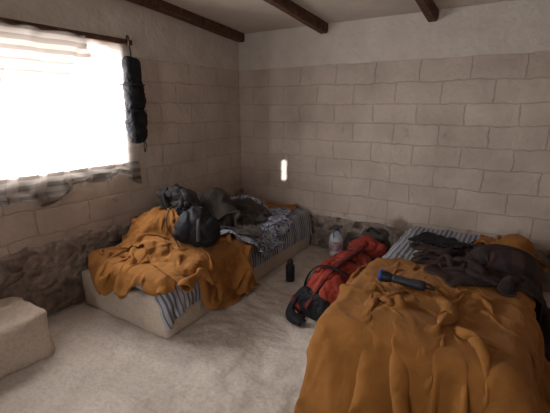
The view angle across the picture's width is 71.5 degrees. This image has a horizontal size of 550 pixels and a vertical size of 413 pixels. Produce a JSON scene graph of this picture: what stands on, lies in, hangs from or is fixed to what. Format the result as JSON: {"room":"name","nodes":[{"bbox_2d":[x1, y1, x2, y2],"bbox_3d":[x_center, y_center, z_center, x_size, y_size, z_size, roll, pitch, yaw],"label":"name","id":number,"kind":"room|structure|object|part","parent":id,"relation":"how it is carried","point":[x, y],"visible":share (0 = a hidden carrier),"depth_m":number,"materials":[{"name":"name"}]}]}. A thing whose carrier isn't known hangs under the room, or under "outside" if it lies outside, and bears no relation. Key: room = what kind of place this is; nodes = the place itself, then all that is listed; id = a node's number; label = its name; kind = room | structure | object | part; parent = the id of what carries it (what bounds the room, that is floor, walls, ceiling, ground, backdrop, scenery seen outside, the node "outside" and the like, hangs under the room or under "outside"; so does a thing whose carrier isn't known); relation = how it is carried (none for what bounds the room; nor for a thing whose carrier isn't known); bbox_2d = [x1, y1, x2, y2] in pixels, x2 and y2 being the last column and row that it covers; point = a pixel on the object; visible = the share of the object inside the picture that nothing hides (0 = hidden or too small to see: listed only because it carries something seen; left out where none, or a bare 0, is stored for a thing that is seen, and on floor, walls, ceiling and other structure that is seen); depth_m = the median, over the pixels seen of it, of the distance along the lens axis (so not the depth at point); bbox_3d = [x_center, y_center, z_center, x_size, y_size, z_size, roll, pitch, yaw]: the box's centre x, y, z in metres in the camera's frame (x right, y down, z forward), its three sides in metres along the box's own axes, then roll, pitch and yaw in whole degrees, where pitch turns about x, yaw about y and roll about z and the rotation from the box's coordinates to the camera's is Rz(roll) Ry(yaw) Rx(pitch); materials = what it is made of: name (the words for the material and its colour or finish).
{"room":"dormitory","nodes":[
{"label":"dormitory","id":0,"kind":"room"},
{"bbox_2d":[0,0,241,257],"bbox_3d":[-2.017,-0.511,2.600,0.220,2.897,5.600,9,17,31],"label":"wall","id":1,"kind":"structure","parent":0,"point":[190,73],"depth_m":3.71,"materials":[{"name":"beige brick"}]},
{"bbox_2d":[0,17,141,206],"bbox_3d":[-1.707,-0.647,2.730,0.113,1.320,1.800,9,17,31],"label":"window curtain","id":2,"kind":"object","parent":1,"relation":"hanging from","point":[62,120],"visible":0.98,"depth_m":2.87,"materials":[{"name":"fabric"}]},
{"bbox_3d":[-1.734,-1.237,2.597,0.048,0.045,1.800,9,17,31],"label":"curtain rail","id":3,"kind":"part","parent":2,"relation":"part of","materials":[{"name":"brown wood"}]},
{"bbox_2d":[0,188,243,315],"bbox_3d":[-1.528,0.468,3.388,0.061,0.609,4.200,9,17,31],"label":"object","id":4,"kind":"structure","parent":1,"relation":"attached to","point":[48,276],"depth_m":3.05,"materials":[{"name":"stone"}]},
{"bbox_2d":[119,40,147,151],"bbox_3d":[-1.224,-0.949,3.377,0.169,0.967,0.266,9,17,31],"label":"pouch","id":5,"kind":"object","parent":1,"relation":"hanging from","point":[136,121],"visible":1,"depth_m":3.31,"materials":[{"name":"black fabric"}]},
{"bbox_2d":[0,244,549,412],"bbox_3d":[-0.146,1.194,1.823,4.640,0.057,6.020,9,17,31],"label":"floor","id":6,"kind":"structure","parent":0,"point":[245,356],"depth_m":2.49,"materials":[{"name":"beige concrete"}]},
{"bbox_2d":[0,297,54,379],"bbox_3d":[-2.015,0.926,2.155,0.533,0.374,1.284,9,17,31],"label":"bench","id":7,"kind":"object","parent":6,"relation":"on","point":[26,339],"visible":0.98,"depth_m":2.43,"materials":[{"name":"beige concrete"}]},
{"bbox_2d":[82,236,309,338],"bbox_3d":[-0.601,0.508,3.893,1.026,0.319,2.290,9,17,31],"label":"platform","id":8,"kind":"object","parent":6,"relation":"on","point":[138,308],"visible":0.21,"depth_m":2.96,"materials":[{"name":"beige concrete"}]},
{"bbox_3d":[-0.596,0.292,3.851,0.966,0.139,2.246,9,17,31],"label":"mattress","id":9,"kind":"object","parent":8,"relation":"on","visible":0},
{"bbox_2d":[134,207,311,331],"bbox_3d":[-0.501,0.411,3.793,0.838,0.400,2.293,9,17,31],"label":"sheet","id":10,"kind":"object","parent":9,"relation":"on","point":[172,305],"visible":0.15,"depth_m":2.94,"materials":[{"name":"grey fabric"}]},
{"bbox_2d":[88,207,260,309],"bbox_3d":[-0.878,0.425,3.251,1.170,0.750,1.200,9,17,31],"label":"blanket","id":11,"kind":"object","parent":10,"relation":"on","point":[148,255],"visible":0.8,"depth_m":3.02,"materials":[{"name":"fabric"}]},
{"bbox_2d":[166,201,220,246],"bbox_3d":[-0.656,0.165,3.156,0.393,0.386,0.417,9,17,31],"label":"sack","id":12,"kind":"object","parent":11,"relation":"on","point":[195,226],"visible":0.99,"depth_m":3.06,"materials":[{"name":"black fabric"}]},
{"bbox_2d":[157,183,199,210],"bbox_3d":[-0.936,0.006,3.655,0.379,0.467,0.399,9,17,31],"label":"daypack","id":13,"kind":"object","parent":10,"relation":"on","point":[169,196],"visible":0.59,"depth_m":3.53,"materials":[{"name":"grey fabric"}]},
{"bbox_2d":[157,187,272,238],"bbox_3d":[-0.594,0.013,3.905,1.072,0.401,0.905,2,15,9],"label":"jacket","id":14,"kind":"object","parent":10,"relation":"on","point":[242,216],"visible":0.57,"depth_m":3.79,"materials":[{"name":"fabric"}]},
{"bbox_2d":[263,202,296,211],"bbox_3d":[-0.267,-0.009,4.356,0.963,0.190,0.929,9,17,31],"label":"blanket","id":15,"kind":"object","parent":10,"relation":"on","point":[292,207],"visible":0.07,"depth_m":4.59,"materials":[{"name":"fabric"}]},
{"bbox_2d":[220,195,292,256],"bbox_3d":[-0.232,0.189,3.946,0.837,0.409,1.162,1,14,4],"label":"patterned scarf","id":16,"kind":"object","parent":15,"relation":"on","point":[276,225],"visible":0.5,"depth_m":3.81,"materials":[{"name":"grey fabric"}]},
{"bbox_2d":[285,258,294,281],"bbox_3d":[0.144,0.599,3.636,0.088,0.227,0.089,9,17,31],"label":"bottle","id":17,"kind":"object","parent":6,"relation":"on","point":[290,267],"visible":1,"depth_m":3.61,"materials":[{"name":"black plastic"}]},
{"bbox_2d":[329,227,342,255],"bbox_3d":[0.682,0.391,4.259,0.159,0.325,0.159,-7,16,-27],"label":"water jug","id":18,"kind":"object","parent":6,"relation":"on","point":[336,238],"visible":0.91,"depth_m":4.20,"materials":[{"name":"white plastic"}]},
{"bbox_2d":[285,235,387,325],"bbox_3d":[0.535,0.586,3.183,1.037,0.506,0.465,-12,19,-40],"label":"backpack","id":19,"kind":"object","parent":6,"relation":"on","point":[321,290],"visible":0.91,"depth_m":3.00,"materials":[{"name":"red fabric"}]},
{"bbox_3d":[0.824,0.393,3.394,0.259,0.237,0.347,-14,20,-43],"label":"lid","id":20,"kind":"part","parent":19,"relation":"part of","materials":[{"name":"red fabric"}]},
{"bbox_2d":[361,227,390,251],"bbox_3d":[0.974,0.426,3.683,0.282,0.518,0.284,6,16,22],"label":"bag","id":21,"kind":"object","parent":6,"relation":"on","point":[381,235],"visible":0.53,"depth_m":3.55,"materials":[{"name":"black fabric"}]},
{"bbox_3d":[0.915,0.226,3.562,0.145,0.068,0.019,12,19,39],"label":"handle","id":22,"kind":"part","parent":21,"relation":"part of","materials":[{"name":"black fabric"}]},
{"bbox_2d":[163,0,513,33],"bbox_3d":[-0.146,-1.440,1.147,4.640,0.530,6.020,9,17,31],"label":"ceiling","id":23,"kind":"structure","parent":0,"point":[244,16],"depth_m":3.59,"materials":[{"name":"white paint"}]},
{"bbox_2d":[126,0,244,41],"bbox_3d":[-1.875,-1.636,2.223,0.106,0.526,5.585,9,17,31],"label":"ceiling beam","id":24,"kind":"structure","parent":23,"relation":"attached to","point":[161,6],"depth_m":3.82,"materials":[{"name":"brown wood"}]},
{"bbox_2d":[263,0,327,33],"bbox_3d":[-0.962,-1.493,1.673,0.103,0.530,5.585,9,17,31],"label":"ceiling beam","id":25,"kind":"structure","parent":23,"relation":"attached to","point":[289,7],"depth_m":3.55,"materials":[{"name":"brown wood"}]},
{"bbox_2d":[415,0,438,21],"bbox_3d":[-0.037,-1.350,1.116,0.106,0.530,5.585,9,17,31],"label":"ceiling beam","id":26,"kind":"structure","parent":23,"relation":"attached to","point":[428,8],"depth_m":3.24,"materials":[{"name":"brown wood"}]},
{"bbox_2d":[238,0,549,250],"bbox_3d":[1.392,-0.621,3.908,4.640,2.460,0.200,9,17,31],"label":"wall","id":27,"kind":"structure","parent":0,"point":[403,122],"depth_m":3.77,"materials":[{"name":"beige brick"}]},
{"bbox_2d":[309,215,549,291],"bbox_3d":[1.322,0.408,4.056,4.200,0.392,0.065,9,17,31],"label":"baseboard","id":28,"kind":"structure","parent":27,"relation":"attached to","point":[322,226],"depth_m":4.34,"materials":[{"name":"stone"}]},
{"bbox_3d":[1.241,0.557,2.817,0.994,0.139,2.115,9,17,31],"label":"mattress","id":29,"kind":"object","parent":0,"visible":0},
{"bbox_2d":[294,258,549,412],"bbox_3d":[1.034,0.809,2.226,1.727,0.537,1.678,3,15,12],"label":"blanket","id":30,"kind":"object","parent":29,"relation":"on","point":[379,347],"visible":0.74,"depth_m":2.02,"materials":[{"name":"fabric"}]},
{"bbox_2d":[378,269,434,291],"bbox_3d":[0.838,0.465,2.427,0.342,0.082,0.138,9,17,31],"label":"flashlight","id":31,"kind":"object","parent":30,"relation":"on","point":[383,275],"visible":1,"depth_m":2.39,"materials":[{"name":"black plastic"}]},
{"bbox_2d":[382,226,495,259],"bbox_3d":[1.328,0.496,2.954,1.043,0.144,1.762,9,17,31],"label":"sheet","id":32,"kind":"object","parent":29,"relation":"on","point":[401,248],"visible":0.14,"depth_m":3.46,"materials":[{"name":"grey fabric"}]},
{"bbox_2d":[407,231,475,248],"bbox_3d":[1.466,0.291,3.374,0.354,0.067,0.487,-10,18,-35],"label":"camisole","id":33,"kind":"object","parent":32,"relation":"on","point":[427,237],"visible":0.99,"depth_m":3.38,"materials":[{"name":"fabric"}]},
{"bbox_2d":[474,234,547,271],"bbox_3d":[1.997,0.390,3.265,0.559,0.272,0.512,9,17,31],"label":"blanket","id":34,"kind":"object","parent":32,"relation":"on","point":[521,242],"visible":0.6,"depth_m":3.23,"materials":[{"name":"fabric"}]},
{"bbox_2d":[409,242,549,360],"bbox_3d":[1.704,0.600,2.881,1.340,0.617,1.006,1,14,3],"label":"jacket","id":35,"kind":"object","parent":29,"relation":"on","point":[509,269],"visible":0.93,"depth_m":2.67,"materials":[{"name":"brown fabric"}]}
]}

